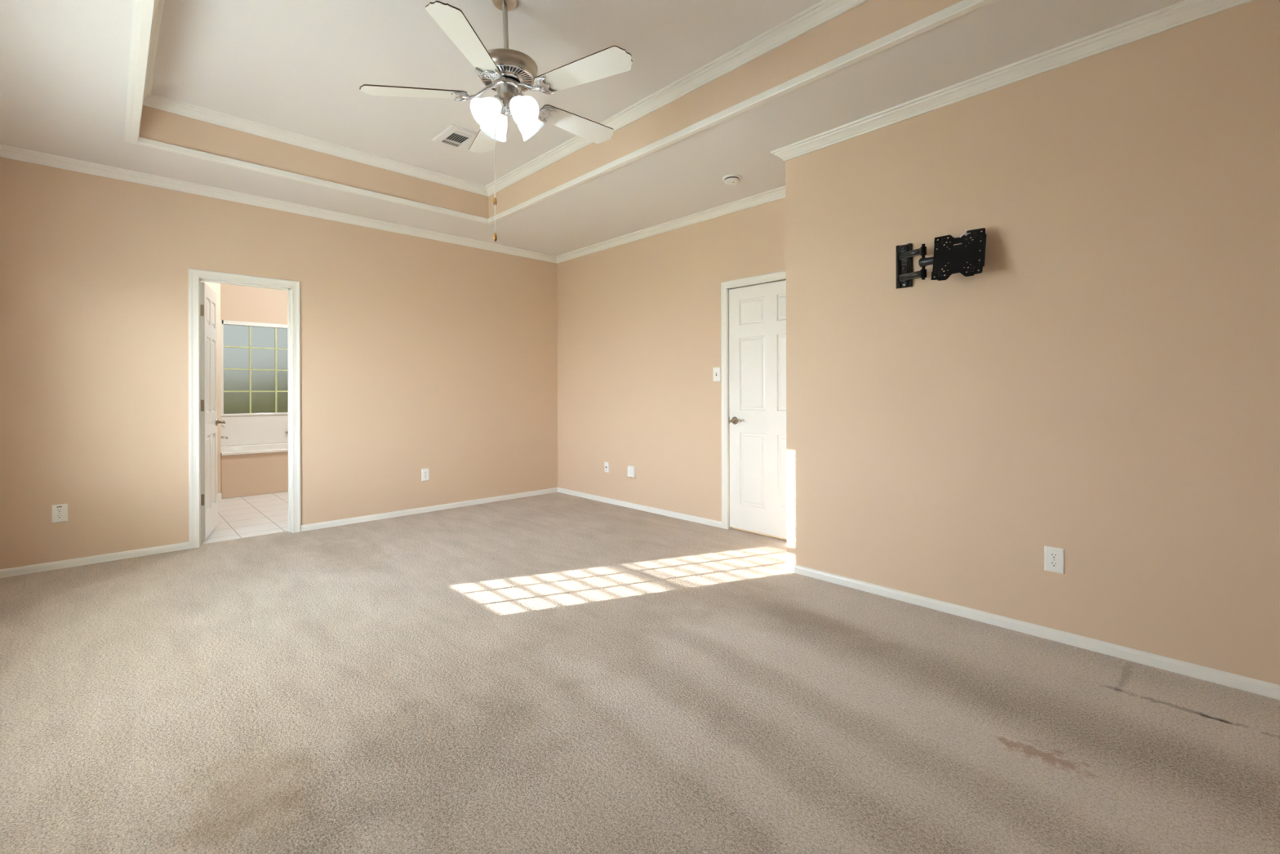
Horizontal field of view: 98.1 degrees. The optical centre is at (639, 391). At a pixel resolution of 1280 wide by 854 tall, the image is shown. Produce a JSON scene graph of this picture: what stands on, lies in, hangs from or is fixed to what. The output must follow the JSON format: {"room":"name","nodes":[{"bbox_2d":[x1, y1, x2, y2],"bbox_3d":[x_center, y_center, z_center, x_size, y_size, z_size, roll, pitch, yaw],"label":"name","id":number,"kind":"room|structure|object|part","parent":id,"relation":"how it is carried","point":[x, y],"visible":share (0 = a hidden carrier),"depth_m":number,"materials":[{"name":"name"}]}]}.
{"room":"empty bedroom","nodes":[
{"label":"empty bedroom","id":0,"kind":"room"},
{"bbox_2d":[200,281,221,493],"bbox_3d":[-4.372,-0.177,5.043,0.416,2.780,2.328,0,0,-25],"label":"wall","id":1,"kind":"structure","parent":0,"point":[215,287],"depth_m":6.14,"materials":[{"name":"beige paint"}]},
{"bbox_2d":[217,493,222,500],"bbox_3d":[-4.309,1.160,5.081,0.299,0.075,2.273,0,0,-25],"label":"baseboard","id":2,"kind":"structure","parent":1,"relation":"attached to","point":[220,495],"depth_m":6.14,"materials":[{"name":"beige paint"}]},
{"bbox_2d":[220,283,287,445],"bbox_3d":[-4.902,-0.175,7.442,3.420,2.780,0.120,0,0,-44],"label":"wall","id":3,"kind":"structure","parent":0,"point":[237,303],"depth_m":7.23,"materials":[{"name":"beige paint"}]},
{"bbox_2d":[220,320,288,416],"bbox_3d":[-4.864,-0.297,7.416,1.270,1.210,0.090,0,0,-44],"label":"window","id":4,"kind":"structure","parent":3,"relation":"in","point":[254,375],"depth_m":7.25,"materials":[{"name":"green glass"}]},
{"bbox_3d":[-4.862,0.294,7.416,1.270,0.028,0.090,0,0,-44],"label":"sill","id":5,"kind":"part","parent":4,"relation":"part of","materials":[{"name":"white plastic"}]},
{"bbox_2d":[220,414,288,445],"bbox_3d":[-4.695,0.495,7.545,1.841,0.372,0.010,0,0,-44],"label":"tub surround","id":6,"kind":"object","parent":3,"relation":"attached to","point":[266,428],"visible":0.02,"depth_m":7.22,"materials":[{"name":"white tile"}]},
{"bbox_2d":[0,156,557,568],"bbox_3d":[-2.607,-0.182,5.081,4.646,2.780,0.120,0,0,-44],"label":"wall","id":7,"kind":"structure","parent":0,"point":[417,353],"depth_m":4.36,"materials":[{"name":"beige paint"}]},
{"bbox_2d":[51,502,67,523],"bbox_3d":[-3.912,0.819,3.739,0.076,0.122,0.009,0,0,-44],"label":"wall outlet","id":8,"kind":"object","parent":7,"relation":"attached to","point":[59,512],"visible":1,"depth_m":3.74,"materials":[{"name":"white plastic"}]},
{"bbox_2d":[55,513,62,518],"bbox_3d":[-3.909,0.839,3.737,0.034,0.027,0.002,0,0,-44],"label":"receptacle","id":9,"kind":"object","parent":8,"relation":"attached to","point":[57,515],"depth_m":3.74,"materials":[{"name":"white plastic"}]},
{"bbox_2d":[55,507,62,512],"bbox_3d":[-3.910,0.800,3.737,0.034,0.027,0.002,0,0,-44],"label":"receptacle","id":10,"kind":"object","parent":8,"relation":"attached to","point":[57,509],"depth_m":3.74,"materials":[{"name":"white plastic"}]},
{"bbox_2d":[200,281,225,540],"bbox_3d":[-3.597,0.155,4.628,0.169,2.035,0.609,0,0,-30],"label":"door","id":11,"kind":"structure","parent":7,"relation":"in","point":[208,297],"depth_m":4.54,"materials":[{"name":"white paint"}]},
{"bbox_3d":[-3.656,0.268,4.835,0.067,0.066,0.138,0,0,-30],"label":"handle","id":12,"kind":"part","parent":11,"relation":"part of","materials":[{"name":"silver metal"}]},
{"bbox_2d":[188,268,301,548],"bbox_3d":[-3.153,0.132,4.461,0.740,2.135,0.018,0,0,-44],"label":"trim","id":13,"kind":"structure","parent":7,"relation":"attached to","point":[194,275],"depth_m":4.26,"materials":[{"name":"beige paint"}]},
{"bbox_2d":[421,467,429,481],"bbox_3d":[-2.112,0.818,5.463,0.076,0.122,0.009,0,0,-44],"label":"wall outlet","id":14,"kind":"object","parent":7,"relation":"attached to","point":[424,472],"visible":1,"depth_m":5.46,"materials":[{"name":"white plastic"}]},
{"bbox_2d":[301,487,721,531],"bbox_3d":[-1.087,1.162,4.763,2.656,0.062,2.437,0,0,-44],"label":"baseboard","id":15,"kind":"structure","parent":7,"relation":"attached to","point":[445,506],"depth_m":5.43,"materials":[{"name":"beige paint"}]},
{"bbox_2d":[138,0,962,218],"bbox_3d":[-0.607,-1.724,2.557,2.620,0.289,5.025,0,0,-44],"label":"wall","id":16,"kind":"structure","parent":0,"point":[871,20],"depth_m":3.64,"materials":[{"name":"beige paint"}]},
{"bbox_2d":[142,0,868,196],"bbox_3d":[-0.607,-1.837,2.557,2.420,0.062,4.825,0,0,-44],"label":"trim","id":17,"kind":"structure","parent":16,"relation":"attached to","point":[824,11],"depth_m":3.60,"materials":[{"name":"beige paint"}]},
{"bbox_2d":[124,0,999,224],"bbox_3d":[-0.606,-1.580,2.557,2.520,0.044,4.925,0,0,-44],"label":"trim","id":18,"kind":"structure","parent":16,"relation":"attached to","point":[143,11],"depth_m":3.04,"materials":[{"name":"beige paint"}]},
{"bbox_2d":[0,0,1253,263],"bbox_3d":[-0.369,-1.548,2.741,4.406,0.062,6.362,0,0,-44],"label":"trim","id":19,"kind":"structure","parent":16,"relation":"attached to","point":[1186,11],"depth_m":3.51,"materials":[{"name":"beige paint"}]},
{"bbox_2d":[0,0,1185,256],"bbox_3d":[-0.370,-1.754,2.741,4.646,0.350,6.602,0,0,-44],"label":"ceiling","id":20,"kind":"structure","parent":0,"point":[300,67],"depth_m":3.11,"materials":[{"name":"paint"}]},
{"bbox_2d":[431,124,477,149],"bbox_3d":[-1.348,-1.861,4.067,0.220,0.010,0.330,0,0,-44],"label":"ceiling vent","id":21,"kind":"object","parent":20,"relation":"in","point":[455,136],"visible":0.95,"depth_m":4.05,"materials":[{"name":"metal"}]},
{"bbox_2d":[359,0,632,241],"bbox_3d":[-0.687,-1.293,2.640,1.210,1.154,1.262,0,0,-9],"label":"ceiling fan","id":22,"kind":"object","parent":20,"relation":"hanging from","point":[509,73],"visible":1,"depth_m":2.56,"materials":[{"name":"white wood"}]},
{"bbox_3d":[-1.048,-1.391,2.580,0.478,0.006,0.143,-2,12,-9],"label":"blade","id":23,"kind":"part","parent":22,"relation":"part of","materials":[{"name":"white laminate"}]},
{"bbox_3d":[-0.693,-1.403,2.230,0.143,0.006,0.478,10,2,8],"label":"blade","id":24,"kind":"part","parent":22,"relation":"part of","materials":[{"name":"white laminate"}]},
{"bbox_3d":[-0.777,-1.423,2.620,0.212,0.080,0.110,-2,12,-9],"label":"blade arm","id":25,"kind":"part","parent":22,"relation":"part of","materials":[{"name":"silver metal"}]},
{"bbox_3d":[-0.697,-1.317,2.580,0.138,0.138,0.118,-2,40,45],"label":"lamp shade","id":26,"kind":"part","parent":22,"relation":"part of","materials":[{"name":"white glass"}]},
{"bbox_3d":[-0.689,-1.328,2.589,0.048,0.048,0.084,-2,40,45],"label":"bulb","id":27,"kind":"part","parent":22,"relation":"part of","materials":[{"name":"white glass"}]},
{"bbox_3d":[-0.826,-1.399,3.026,0.143,0.006,0.478,-16,6,-27],"label":"blade","id":28,"kind":"part","parent":22,"relation":"part of","materials":[{"name":"white laminate"}]},
{"bbox_3d":[-0.648,-1.427,2.502,0.110,0.080,0.212,10,2,8],"label":"blade arm","id":29,"kind":"part","parent":22,"relation":"part of","materials":[{"name":"silver metal"}]},
{"bbox_3d":[-0.697,-1.317,2.719,0.138,0.138,0.118,-2,-40,-45],"label":"lamp shade","id":30,"kind":"part","parent":22,"relation":"part of","materials":[{"name":"white glass"}]},
{"bbox_3d":[-0.691,-0.737,2.645,0.018,0.042,0.018,0,0,-44],"label":"pull knob","id":31,"kind":"part","parent":22,"relation":"part of","materials":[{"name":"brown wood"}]},
{"bbox_3d":[-0.693,-0.911,2.650,0.018,0.042,0.018,0,0,-44],"label":"pull knob","id":32,"kind":"part","parent":22,"relation":"part of","materials":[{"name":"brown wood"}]},
{"bbox_3d":[-0.685,-1.083,2.646,0.018,0.655,0.006,0,0,-4],"label":"pull chain","id":33,"kind":"part","parent":22,"relation":"part of","materials":[{"name":"silver metal"}]},
{"bbox_2d":[480,63,533,92],"bbox_3d":[-0.633,-1.483,2.650,0.250,0.023,0.250,-2,0,-44],"label":"motor","id":34,"kind":"object","parent":22,"relation":"attached to","point":[524,73],"depth_m":2.59,"materials":[{"name":"silver metal"}]},
{"bbox_3d":[-0.567,-1.332,2.589,0.048,0.048,0.084,-2,40,-45],"label":"bulb","id":35,"kind":"part","parent":22,"relation":"part of","materials":[{"name":"white glass"}]},
{"bbox_3d":[-0.557,-1.322,2.580,0.138,0.138,0.118,-2,40,-45],"label":"lamp shade","id":36,"kind":"part","parent":22,"relation":"part of","materials":[{"name":"white glass"}]},
{"bbox_3d":[-0.557,-1.322,2.719,0.138,0.138,0.118,-2,-40,45],"label":"lamp shade","id":37,"kind":"part","parent":22,"relation":"part of","materials":[{"name":"white glass"}]},
{"bbox_3d":[-0.530,-1.431,2.759,0.212,0.080,0.110,-2,-12,-45],"label":"blade arm","id":38,"kind":"part","parent":22,"relation":"part of","materials":[{"name":"silver metal"}]},
{"bbox_3d":[-0.496,-1.433,2.587,0.212,0.080,0.110,-2,-12,27],"label":"blade arm","id":39,"kind":"part","parent":22,"relation":"part of","materials":[{"name":"silver metal"}]},
{"bbox_3d":[-0.333,-1.417,2.952,0.478,0.006,0.143,-2,-12,-45],"label":"blade","id":40,"kind":"part","parent":22,"relation":"part of","materials":[{"name":"white laminate"}]},
{"bbox_3d":[-0.251,-1.419,2.460,0.478,0.006,0.143,-2,-12,27],"label":"blade","id":41,"kind":"part","parent":22,"relation":"part of","materials":[{"name":"white laminate"}]},
{"bbox_2d":[722,173,741,185],"bbox_3d":[0.680,-1.560,4.105,0.140,0.043,0.140,0,0,-44],"label":"smoke detector","id":42,"kind":"object","parent":20,"relation":"attached to","point":[731,179],"visible":1,"depth_m":4.07,"materials":[{"name":"white plastic"}]},
{"bbox_2d":[0,491,1279,853],"bbox_3d":[-1.525,1.225,3.905,4.576,0.080,9.894,0,0,-44],"label":"floor","id":43,"kind":"structure","parent":0,"point":[554,673],"depth_m":2.05,"materials":[{"name":"carpet"}]},
{"bbox_2d":[221,442,288,498],"bbox_3d":[-4.343,0.937,7.180,1.841,0.512,1.018,0,0,-44],"label":"bathtub","id":44,"kind":"object","parent":43,"relation":"on","point":[247,469],"visible":0.34,"depth_m":6.42,"materials":[{"name":"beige paint"}]},
{"bbox_2d":[221,442,288,455],"bbox_3d":[-4.344,0.877,7.180,1.841,0.392,1.018,0,0,-44],"label":"bathtub rim","id":45,"kind":"object","parent":44,"relation":"in","point":[276,448],"depth_m":6.60,"materials":[{"name":"white ceramic"}]},
{"bbox_3d":[-4.007,0.721,6.828,1.841,0.018,0.032,0,0,-44],"label":"apron trim","id":46,"kind":"part","parent":44,"relation":"part of","materials":[{"name":"white ceramic"}]},
{"bbox_2d":[557,197,786,539],"bbox_3d":[1.269,-0.194,4.306,0.120,2.780,6.362,0,0,-44],"label":"wall","id":47,"kind":"structure","parent":0,"point":[639,321],"depth_m":5.42,"materials":[{"name":"beige paint"}]},
{"bbox_2d":[604,462,608,472],"bbox_3d":[-0.360,0.806,5.909,0.018,0.110,0.076,0,0,-44],"label":"plate","id":48,"kind":"object","parent":47,"relation":"attached to","point":[606,464],"visible":1,"depth_m":5.91,"materials":[{"name":"white plastic"}]},
{"bbox_2d":[627,465,635,477],"bbox_3d":[-0.087,0.811,5.611,0.036,0.117,0.104,0,0,-44],"label":"outlet","id":49,"kind":"object","parent":47,"relation":"attached to","point":[631,469],"visible":1,"depth_m":5.58,"materials":[{"name":"white plastic"}]},
{"bbox_2d":[713,367,719,381],"bbox_3d":[0.661,-0.150,4.835,0.027,0.122,0.076,0,0,-44],"label":"light switch","id":50,"kind":"object","parent":47,"relation":"attached to","point":[716,370],"visible":1,"depth_m":4.83,"materials":[{"name":"white plastic"}]},
{"bbox_2d":[720,270,786,528],"bbox_3d":[1.032,0.119,4.455,0.018,2.135,0.945,0,0,-44],"label":"trim","id":51,"kind":"structure","parent":47,"relation":"attached to","point":[780,275],"depth_m":4.75,"materials":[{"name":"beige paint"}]},
{"bbox_2d":[728,280,786,538],"bbox_3d":[1.033,0.140,4.460,0.105,2.030,0.815,0,0,-44],"label":"door","id":52,"kind":"structure","parent":47,"relation":"in","point":[757,313],"depth_m":4.55,"materials":[{"name":"white paint"}]},
{"bbox_3d":[0.807,0.246,4.669,0.067,0.066,0.138,0,0,-44],"label":"handle","id":53,"kind":"part","parent":52,"relation":"part of","materials":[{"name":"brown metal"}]},
{"bbox_2d":[785,0,1279,684],"bbox_3d":[2.237,-0.197,2.771,0.607,2.780,3.045,0,0,-44],"label":"wall","id":54,"kind":"structure","parent":0,"point":[1104,391],"depth_m":2.58,"materials":[{"name":"beige paint"}]},
{"bbox_2d":[895,227,986,288],"bbox_3d":[1.555,-0.698,2.923,0.104,0.257,0.486,0,0,-32],"label":"bracket","id":55,"kind":"object","parent":54,"relation":"attached to","point":[957,256],"visible":1,"depth_m":2.86,"materials":[{"name":"black metal"}]},
{"bbox_3d":[1.476,-0.701,3.107,0.024,0.240,0.088,0,0,-44],"label":"wall plate","id":56,"kind":"part","parent":55,"relation":"part of","materials":[{"name":"black metal"}]},
{"bbox_3d":[1.486,-0.634,3.044,0.026,0.036,0.144,0,0,-30],"label":"swing arm","id":57,"kind":"part","parent":55,"relation":"part of","materials":[{"name":"black metal"}]},
{"bbox_3d":[1.486,-0.755,3.044,0.026,0.036,0.144,0,0,-30],"label":"swing arm","id":58,"kind":"part","parent":55,"relation":"part of","materials":[{"name":"black metal"}]},
{"bbox_3d":[1.524,-0.698,2.983,0.017,0.190,0.017,0,0,-44],"label":"pivot rod","id":59,"kind":"part","parent":55,"relation":"part of","materials":[{"name":"black metal"}]},
{"bbox_3d":[1.619,-0.694,2.822,0.063,0.247,0.243,0,0,-44],"label":"mounting plate","id":60,"kind":"part","parent":55,"relation":"part of","materials":[{"name":"black metal"}]},
{"bbox_2d":[783,561,1279,699],"bbox_3d":[0.809,1.157,1.520,4.406,0.062,2.980,0,0,-44],"label":"baseboard","id":61,"kind":"structure","parent":54,"relation":"attached to","point":[1261,687],"depth_m":2.58,"materials":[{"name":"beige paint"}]},
{"bbox_2d":[1044,545,1064,573],"bbox_3d":[1.957,0.795,2.621,0.009,0.117,0.077,0,0,-44],"label":"wall outlet","id":62,"kind":"object","parent":54,"relation":"attached to","point":[1054,557],"visible":1,"depth_m":2.62,"materials":[{"name":"white plastic"}]},
{"bbox_2d":[1049,560,1058,567],"bbox_3d":[1.955,0.814,2.619,0.002,0.027,0.034,0,0,-44],"label":"receptacle","id":63,"kind":"object","parent":62,"relation":"attached to","point":[1052,563],"depth_m":2.62,"materials":[{"name":"white plastic"}]},
{"bbox_2d":[1049,552,1058,559],"bbox_3d":[1.954,0.775,2.619,0.002,0.027,0.034,0,0,-44],"label":"receptacle","id":64,"kind":"object","parent":62,"relation":"attached to","point":[1052,555],"depth_m":2.62,"materials":[{"name":"white plastic"}]},
{"bbox_3d":[-5.060,-0.175,6.512,0.105,2.780,1.004,0,0,-44],"label":"wall","id":65,"kind":"structure","parent":0,"visible":0},
{"bbox_2d":[220,423,228,439],"bbox_3d":[-4.971,0.471,6.593,0.131,0.195,0.062,0,0,-44],"label":"tub faucet","id":66,"kind":"object","parent":65,"relation":"attached to","point":[222,424],"visible":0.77,"depth_m":6.60,"materials":[{"name":"silver metal"}]},
{"bbox_3d":[-1.958,-0.184,1.132,0.120,2.780,6.482,0,0,-44],"label":"wall","id":67,"kind":"structure","parent":0,"visible":0},
{"bbox_2d":[0,541,189,577],"bbox_3d":[-1.587,1.164,1.566,1.010,0.062,6.362,0,0,-44],"label":"baseboard","id":68,"kind":"structure","parent":67,"relation":"attached to","point":[17,571],"depth_m":3.84,"materials":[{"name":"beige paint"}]}
]}

